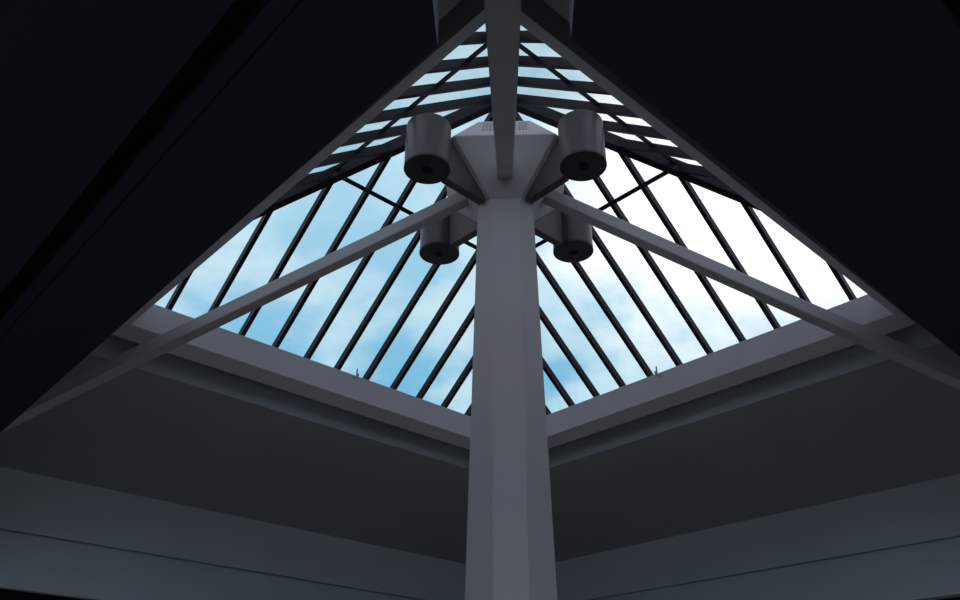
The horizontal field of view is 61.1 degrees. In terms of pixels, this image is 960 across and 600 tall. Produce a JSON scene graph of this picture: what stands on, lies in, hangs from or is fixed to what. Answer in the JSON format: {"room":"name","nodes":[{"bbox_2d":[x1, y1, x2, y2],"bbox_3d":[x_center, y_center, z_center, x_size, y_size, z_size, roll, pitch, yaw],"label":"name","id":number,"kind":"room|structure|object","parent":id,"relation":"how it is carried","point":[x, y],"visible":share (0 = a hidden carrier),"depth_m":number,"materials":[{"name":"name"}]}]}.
{"room":"atrium","nodes":[
{"label":"atrium","id":0,"kind":"room"},
{"bbox_2d":[0,467,465,599],"bbox_3d":[-5.590,4.312,14.099,17.400,1.910,0.140,25,-39,-36],"label":"wall","id":1,"kind":"structure","parent":0,"point":[59,537],"depth_m":14.21,"materials":[{"name":"paint"}]},
{"bbox_2d":[0,0,959,563],"bbox_3d":[0.296,0.195,9.189,17.400,0.675,17.400,25,-39,-36],"label":"ceiling","id":2,"kind":"structure","parent":0,"point":[855,420],"depth_m":12.21,"materials":[{"name":"paint"}]},
{"bbox_2d":[112,0,915,449],"bbox_3d":[0.296,0.077,9.258,7.600,0.572,7.600,25,-39,-36],"label":"trim","id":3,"kind":"structure","parent":2,"relation":"attached to","point":[799,341],"depth_m":9.92,"materials":[{"name":"white paint"}]},
{"bbox_2d":[165,30,856,415],"bbox_3d":[0.304,-1.472,10.161,7.116,3.020,7.116,25,-39,-36],"label":"skylight","id":4,"kind":"object","parent":3,"relation":"on","point":[657,156],"visible":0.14,"depth_m":10.46,"materials":[{"name":"clear glass"}]},
{"bbox_2d":[0,0,959,432],"bbox_3d":[0.191,0.522,5.888,20.700,0.230,20.700,25,-39,-36],"label":"ceiling","id":5,"kind":"structure","parent":0,"point":[135,135],"depth_m":3.45,"materials":[{"name":"paint"}]},
{"bbox_2d":[0,589,959,599],"bbox_3d":[0.287,1.876,8.207,24.500,0.230,24.500,25,-39,-36],"label":"ceiling","id":6,"kind":"structure","parent":0,"point":[5,594],"depth_m":12.88,"materials":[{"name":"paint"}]},
{"bbox_2d":[555,474,959,599],"bbox_3d":[6.567,4.120,13.663,0.250,1.910,17.400,25,-39,-36],"label":"wall","id":7,"kind":"structure","parent":0,"point":[899,543],"depth_m":14.27,"materials":[{"name":"paint"}]},
{"bbox_3d":[0.268,5.517,6.082,36.770,0.200,36.770,-1,-30,2],"label":"floor","id":8,"kind":"structure","parent":0,"visible":0},
{"bbox_2d":[446,121,563,599],"bbox_3d":[0.298,1.723,8.296,1.507,8.585,1.507,-1,-30,2],"label":"column","id":9,"kind":"structure","parent":8,"relation":"on","point":[510,555],"depth_m":8.39,"materials":[{"name":"paint"}]},
{"bbox_2d":[1,192,467,432],"bbox_3d":[-3.227,0.258,9.297,6.296,3.633,0.162,-1,-30,2],"label":"brace","id":10,"kind":"object","parent":9,"relation":"attached to","point":[99,374],"visible":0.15,"depth_m":9.32,"materials":[{"name":"grey metal"}]},
{"bbox_2d":[404,113,485,204],"bbox_3d":[-0.375,-1.632,9.512,1.134,0.680,0.526,25,-39,-36],"label":"light","id":11,"kind":"object","parent":9,"relation":"attached to","point":[431,157],"visible":1,"depth_m":9.22,"materials":[{"name":"grey metal"}]},
{"bbox_2d":[419,211,476,264],"bbox_3d":[-0.327,-0.983,10.673,0.526,0.680,1.134,25,-39,-36],"label":"light","id":12,"kind":"object","parent":9,"relation":"attached to","point":[440,241],"visible":0.75,"depth_m":10.59,"materials":[{"name":"grey metal"}]},
{"bbox_2d":[482,123,490,130],"bbox_3d":[0.103,-2.103,9.862,0.147,0.269,0.169,-1,-30,2],"label":"vent grille","id":13,"kind":"object","parent":9,"relation":"attached to","point":[485,126],"depth_m":9.84,"materials":[{"name":"metal"}]},
{"bbox_2d":[483,0,521,178],"bbox_3d":[0.179,-1.582,6.103,0.188,3.622,6.342,-1,-30,2],"label":"brace","id":14,"kind":"object","parent":9,"relation":"attached to","point":[502,17],"visible":1,"depth_m":5.17,"materials":[{"name":"grey metal"}]},
{"bbox_2d":[518,122,526,129],"bbox_3d":[0.518,-2.109,9.848,0.098,0.269,0.169,-1,-30,2],"label":"vent grille","id":15,"kind":"object","parent":9,"relation":"attached to","point":[521,125],"depth_m":9.84,"materials":[{"name":"metal"}]},
{"bbox_2d":[534,209,592,262],"bbox_3d":[1.002,-1.002,10.629,1.134,0.680,0.526,25,-39,-36],"label":"light","id":16,"kind":"object","parent":9,"relation":"attached to","point":[570,237],"visible":0.77,"depth_m":10.54,"materials":[{"name":"grey metal"}]},
{"bbox_2d":[525,109,606,203],"bbox_3d":[0.955,-1.651,9.468,0.526,0.680,1.134,25,-39,-36],"label":"light","id":17,"kind":"object","parent":9,"relation":"attached to","point":[578,153],"visible":1,"depth_m":9.16,"materials":[{"name":"grey metal"}]},
{"bbox_2d":[544,190,959,389],"bbox_3d":[3.818,0.152,9.068,6.237,3.648,0.162,-1,-30,2],"label":"brace","id":18,"kind":"object","parent":9,"relation":"attached to","point":[935,368],"visible":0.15,"depth_m":9.18,"materials":[{"name":"grey metal"}]}
]}

